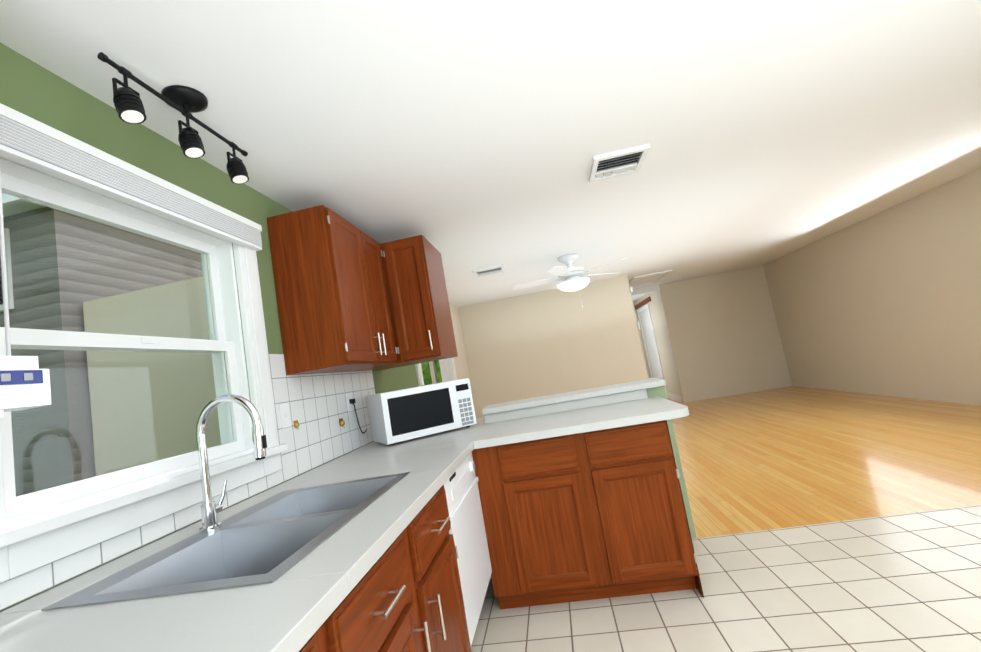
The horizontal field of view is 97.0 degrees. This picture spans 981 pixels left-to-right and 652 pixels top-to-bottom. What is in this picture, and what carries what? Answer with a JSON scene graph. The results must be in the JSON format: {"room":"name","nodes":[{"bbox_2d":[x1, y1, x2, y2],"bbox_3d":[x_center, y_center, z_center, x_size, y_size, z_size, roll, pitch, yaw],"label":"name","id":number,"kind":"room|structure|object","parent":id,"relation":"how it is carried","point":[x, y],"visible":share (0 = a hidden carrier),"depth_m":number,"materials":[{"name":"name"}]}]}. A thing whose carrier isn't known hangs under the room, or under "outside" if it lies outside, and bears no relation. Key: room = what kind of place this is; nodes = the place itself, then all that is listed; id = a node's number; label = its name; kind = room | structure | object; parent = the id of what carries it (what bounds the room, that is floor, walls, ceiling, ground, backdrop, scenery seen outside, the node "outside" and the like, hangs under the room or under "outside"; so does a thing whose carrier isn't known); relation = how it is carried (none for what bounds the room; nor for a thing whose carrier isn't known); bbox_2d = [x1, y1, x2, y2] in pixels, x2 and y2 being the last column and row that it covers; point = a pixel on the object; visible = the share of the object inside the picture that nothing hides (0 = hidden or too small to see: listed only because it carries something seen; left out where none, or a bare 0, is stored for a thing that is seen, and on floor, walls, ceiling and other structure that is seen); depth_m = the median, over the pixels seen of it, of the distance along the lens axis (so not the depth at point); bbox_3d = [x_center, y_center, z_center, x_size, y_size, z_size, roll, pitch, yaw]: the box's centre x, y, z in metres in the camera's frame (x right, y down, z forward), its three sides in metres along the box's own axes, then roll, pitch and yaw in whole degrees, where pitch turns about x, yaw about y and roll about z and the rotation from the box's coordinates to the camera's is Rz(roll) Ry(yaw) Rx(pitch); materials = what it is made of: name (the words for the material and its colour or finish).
{"room":"kitchen","nodes":[
{"label":"kitchen","id":0,"kind":"room"},
{"bbox_2d":[0,43,476,611],"bbox_3d":[-0.970,0.545,2.986,0.150,2.382,8.553,-11,-6,7],"label":"wall","id":1,"kind":"structure","parent":0,"point":[33,90],"depth_m":1.65,"materials":[{"name":"green paint"}]},
{"bbox_2d":[0,157,287,582],"bbox_3d":[-1.215,0.043,1.509,0.208,1.200,1.180,-11,-6,7],"label":"window","id":2,"kind":"structure","parent":1,"relation":"in","point":[31,541],"depth_m":1.45,"materials":[{"name":"white"}]},
{"bbox_2d":[0,103,261,355],"bbox_3d":[-1.150,-0.172,1.518,0.052,0.729,1.126,-11,-6,7],"label":"window blind","id":3,"kind":"object","parent":2,"relation":"attached to","point":[28,141],"visible":0.94,"depth_m":1.35,"materials":[{"name":"white plastic"}]},
{"bbox_2d":[0,354,375,610],"bbox_3d":[-1.160,0.354,1.077,0.006,0.610,4.400,-11,-6,7],"label":"tile backsplash","id":4,"kind":"structure","parent":1,"relation":"attached to","point":[318,407],"depth_m":2.17,"materials":[{"name":"white tile"}]},
{"bbox_2d":[278,403,290,428],"bbox_3d":[-1.005,0.438,2.127,0.014,0.118,0.072,-11,-6,7],"label":"outlet","id":5,"kind":"object","parent":4,"relation":"attached to","point":[284,413],"depth_m":2.12,"materials":[{"name":"white plastic"}]},
{"bbox_2d":[293,420,298,428],"bbox_3d":[-0.984,0.503,2.201,0.029,0.046,0.029,-14,-7,37],"label":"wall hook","id":6,"kind":"object","parent":4,"relation":"attached to","point":[296,424],"depth_m":2.19,"materials":[{"name":"gold metal"}]},
{"bbox_2d":[339,418,344,427],"bbox_3d":[-0.909,0.596,2.653,0.038,0.062,0.039,-14,-7,34],"label":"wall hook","id":7,"kind":"object","parent":4,"relation":"attached to","point":[341,423],"depth_m":2.64,"materials":[{"name":"gold metal"}]},
{"bbox_2d":[346,392,353,411],"bbox_3d":[-0.913,0.494,2.821,0.008,0.118,0.072,-11,-6,7],"label":"outlet","id":8,"kind":"object","parent":4,"relation":"attached to","point":[348,395],"depth_m":2.81,"materials":[{"name":"white plastic"}]},
{"bbox_2d":[267,205,396,374],"bbox_3d":[-0.878,-0.166,2.587,0.376,0.840,0.747,-11,-6,7],"label":"upper cabinet","id":9,"kind":"object","parent":1,"relation":"attached to","point":[331,296],"visible":1,"depth_m":2.25,"materials":[{"name":"brown wood"}]},
{"bbox_2d":[354,235,457,371],"bbox_3d":[-0.671,-0.139,3.195,0.624,0.840,0.582,-11,-6,7],"label":"upper cabinet","id":10,"kind":"object","parent":1,"relation":"attached to","point":[420,313],"visible":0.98,"depth_m":2.94,"materials":[{"name":"brown wood"}]},
{"bbox_2d":[415,357,456,385],"bbox_3d":[-0.642,0.789,5.163,0.180,2.235,1.710,-11,-6,7],"label":"door frame","id":11,"kind":"structure","parent":1,"relation":"attached to","point":[446,366],"depth_m":5.88,"materials":[{"name":"white wood"}]},
{"bbox_2d":[0,0,980,306],"bbox_3d":[2.005,-1.036,5.030,6.043,0.120,13.150,-11,-6,7],"label":"ceiling","id":12,"kind":"structure","parent":0,"point":[464,138],"depth_m":2.04,"materials":[{"name":"white paint"}]},
{"bbox_2d":[97,52,248,183],"bbox_3d":[-1.057,-0.698,1.516,0.136,0.215,0.592,-11,-6,7],"label":"track light","id":13,"kind":"object","parent":12,"relation":"attached to","point":[186,101],"visible":1,"depth_m":1.48,"materials":[{"name":"black metal"}]},
{"bbox_2d":[473,264,505,276],"bbox_3d":[-0.011,-0.624,4.916,0.340,0.024,0.280,-11,-6,7],"label":"ceiling vent","id":14,"kind":"object","parent":12,"relation":"in","point":[489,270],"visible":1,"depth_m":4.88,"materials":[{"name":"white"}]},
{"bbox_2d":[513,254,625,307],"bbox_3d":[0.884,-0.480,4.920,1.263,0.610,1.302,-11,-6,7],"label":"ceiling fan","id":15,"kind":"object","parent":12,"relation":"hanging from","point":[572,278],"visible":1,"depth_m":4.83,"materials":[{"name":"white"}]},
{"bbox_2d":[589,144,649,182],"bbox_3d":[0.782,-0.995,2.674,0.320,0.024,0.330,-11,-6,7],"label":"ceiling vent","id":16,"kind":"object","parent":12,"relation":"in","point":[623,162],"visible":1,"depth_m":2.66,"materials":[{"name":"white metal"}]},
{"bbox_2d":[631,285,659,295],"bbox_3d":[2.931,-0.683,8.849,0.980,0.110,0.140,-11,-6,7],"label":"ceiling beam","id":17,"kind":"structure","parent":12,"relation":"attached to","point":[649,289],"depth_m":8.76,"materials":[{"name":"white paint"}]},
{"bbox_2d":[629,270,671,286],"bbox_3d":[2.767,-0.819,7.718,0.620,0.018,1.100,-11,-6,7],"label":"trim","id":18,"kind":"structure","parent":12,"relation":"attached to","point":[646,279],"depth_m":7.62,"materials":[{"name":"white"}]},
{"bbox_2d":[458,275,648,418],"bbox_3d":[0.952,0.627,6.985,2.913,2.382,0.120,-11,-6,7],"label":"wall","id":19,"kind":"structure","parent":0,"point":[541,343],"depth_m":6.95,"materials":[{"name":"beige paint"}]},
{"bbox_2d":[630,287,640,328],"bbox_3d":[2.277,-0.280,6.824,0.038,0.675,0.080,-11,-6,7],"label":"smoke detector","id":20,"kind":"object","parent":19,"relation":"attached to","point":[631,291],"visible":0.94,"depth_m":6.79,"materials":[{"name":"white"}]},
{"bbox_2d":[633,302,650,378],"bbox_3d":[3.417,0.638,11.218,1.480,2.382,0.120,-11,-6,7],"label":"wall","id":21,"kind":"structure","parent":0,"point":[643,348],"depth_m":11.10,"materials":[{"name":"beige paint"}]},
{"bbox_2d":[635,284,689,402],"bbox_3d":[3.825,0.425,9.852,0.120,2.382,2.500,-11,-6,7],"label":"wall","id":22,"kind":"structure","parent":0,"point":[668,346],"depth_m":9.12,"materials":[{"name":"white paint"}]},
{"bbox_2d":[635,297,667,397],"bbox_3d":[3.819,0.527,10.275,0.030,2.270,1.650,-11,-6,7],"label":"door frame","id":23,"kind":"structure","parent":22,"relation":"attached to","point":[642,303],"depth_m":10.04,"materials":[{"name":"white wood"}]},
{"bbox_2d":[667,393,681,401],"bbox_3d":[3.869,1.502,9.137,0.015,0.110,1.030,-11,-6,7],"label":"baseboard","id":24,"kind":"structure","parent":22,"relation":"attached to","point":[675,397],"depth_m":9.02,"materials":[{"name":"white wood"}]},
{"bbox_2d":[646,386,696,538],"bbox_3d":[0.636,0.976,2.916,1.209,0.975,0.120,-11,-6,7],"label":"wall","id":25,"kind":"structure","parent":0,"point":[659,391],"depth_m":2.79,"materials":[{"name":"green paint"}]},
{"bbox_2d":[482,378,665,414],"bbox_3d":[0.564,0.518,3.001,1.214,0.105,0.305,-11,-6,7],"label":"cap","id":26,"kind":"object","parent":25,"relation":"on","point":[644,384],"visible":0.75,"depth_m":2.88,"materials":[{"name":"laminate"}]},
{"bbox_2d":[471,504,980,651],"bbox_3d":[1.841,1.047,0.532,5.743,0.060,4.250,-11,-6,7],"label":"floor","id":27,"kind":"structure","parent":0,"point":[908,582],"depth_m":2.03,"materials":[{"name":"white tile"}]},
{"bbox_2d":[299,485,470,651],"bbox_3d":[-0.671,0.997,0.408,0.878,0.870,2.619,-11,-6,7],"label":"base cabinet","id":28,"kind":"object","parent":27,"relation":"on","point":[405,594],"visible":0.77,"depth_m":1.18,"materials":[{"name":"brown wood"}]},
{"bbox_2d":[0,414,487,651],"bbox_3d":[-0.675,0.574,1.105,0.849,0.101,4.618,-11,-6,7],"label":"countertop","id":29,"kind":"structure","parent":28,"relation":"on","point":[294,607],"depth_m":0.88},
{"bbox_2d":[41,472,409,610],"bbox_3d":[-0.637,0.684,1.333,0.550,0.170,0.870,-11,-6,7],"label":"steel double sink","id":30,"kind":"object","parent":29,"relation":"in","point":[272,539],"visible":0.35,"depth_m":1.30,"materials":[{"name":"grey metal"}]},
{"bbox_2d":[196,394,266,533],"bbox_3d":[-0.824,0.425,1.397,0.251,0.412,0.094,-11,-6,7],"label":"gooseneck faucet","id":31,"kind":"object","parent":29,"relation":"on","point":[210,509],"visible":1,"depth_m":1.38,"materials":[{"name":"silver metal"}]},
{"bbox_2d":[366,378,476,444],"bbox_3d":[-0.479,0.577,2.966,0.605,0.326,0.434,-7,-7,-28],"label":"microwave oven","id":32,"kind":"object","parent":29,"relation":"on","point":[400,415],"visible":1,"depth_m":2.77,"materials":[{"name":"white plastic"}]},
{"bbox_2d":[349,398,366,433],"bbox_3d":[-0.870,0.597,2.876,0.028,0.240,0.165,-11,-6,7],"label":"cord","id":33,"kind":"object","parent":32,"relation":"attached to","point":[352,401],"visible":1,"depth_m":2.81,"materials":[{"name":"black rubber"}]},
{"bbox_2d":[443,452,491,645],"bbox_3d":[-0.457,1.128,2.008,0.833,0.866,0.611,-11,-6,7],"label":"dishwasher","id":34,"kind":"object","parent":27,"relation":"on","point":[467,529],"visible":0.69,"depth_m":1.91,"materials":[{"name":"white metal"}]},
{"bbox_2d":[472,420,703,608],"bbox_3d":[0.508,1.011,2.517,1.026,0.870,0.670,-11,-6,7],"label":"base cabinet","id":35,"kind":"object","parent":27,"relation":"on","point":[594,515],"visible":0.9,"depth_m":2.21,"materials":[{"name":"brown wood"}]},
{"bbox_2d":[472,389,688,448],"bbox_3d":[0.496,0.520,2.546,1.110,0.101,0.694,-11,-6,7],"label":"countertop","id":36,"kind":"structure","parent":35,"relation":"on","point":[628,408],"depth_m":2.47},
{"bbox_2d":[665,265,791,401],"bbox_3d":[4.639,0.149,8.557,1.880,2.382,0.120,-11,-6,7],"label":"wall","id":37,"kind":"structure","parent":0,"point":[729,341],"depth_m":8.49,"materials":[{"name":"beige paint"}]},
{"bbox_2d":[667,386,980,537],"bbox_3d":[2.726,1.560,6.951,5.743,0.060,8.750,-11,-6,7],"label":"floor","id":38,"kind":"structure","parent":0,"point":[783,457],"depth_m":3.81,"materials":[{"name":"brown wood"}]},
{"bbox_2d":[763,167,980,404],"bbox_3d":[4.918,-0.449,3.276,0.150,2.382,10.570,-11,-6,7],"label":"wall","id":39,"kind":"structure","parent":0,"point":[887,302],"depth_m":5.53,"materials":[{"name":"beige paint"}]},
{"label":"outside","id":40,"kind":"structure","parent":0,"visible":0},
{"bbox_2d":[83,276,437,475],"bbox_3d":[-2.028,0.935,5.737,2.717,2.540,3.960,-11,-6,7],"label":"wall","id":41,"kind":"structure","parent":40,"point":[143,324],"depth_m":3.91,"materials":[{"name":"beige"}]},
{"bbox_3d":[-1.176,-0.339,0.426,0.376,0.840,0.814,-11,-6,7],"label":"upper cabinet","id":42,"kind":"object","parent":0,"visible":0},
{"bbox_2d":[0,356,51,417],"bbox_3d":[-1.019,0.109,0.381,0.498,0.097,0.745,-11,-6,7],"label":"under-cabinet radio","id":43,"kind":"object","parent":42,"relation":"attached to","point":[24,382],"visible":1,"depth_m":0.69,"materials":[{"name":"white plastic"}]},
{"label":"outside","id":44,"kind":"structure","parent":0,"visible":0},
{"bbox_2d":[421,360,441,384],"bbox_3d":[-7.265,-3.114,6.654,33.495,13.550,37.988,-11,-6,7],"label":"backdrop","id":45,"kind":"structure","parent":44,"point":[426,372],"depth_m":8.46,"materials":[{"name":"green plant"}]},
{"bbox_3d":[-18.524,5.675,8.512,37.307,0.440,40.000,-11,-6,7],"label":"lawn","id":46,"kind":"structure","parent":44,"visible":0},
{"bbox_2d":[0,193,202,496],"bbox_3d":[-8.418,1.763,6.248,10.600,4.200,4.340,-11,-6,7],"label":"neighbouring house","id":47,"kind":"structure","parent":46,"relation":"on","point":[127,256],"depth_m":4.00,"materials":[{"name":"grey"}]}
]}

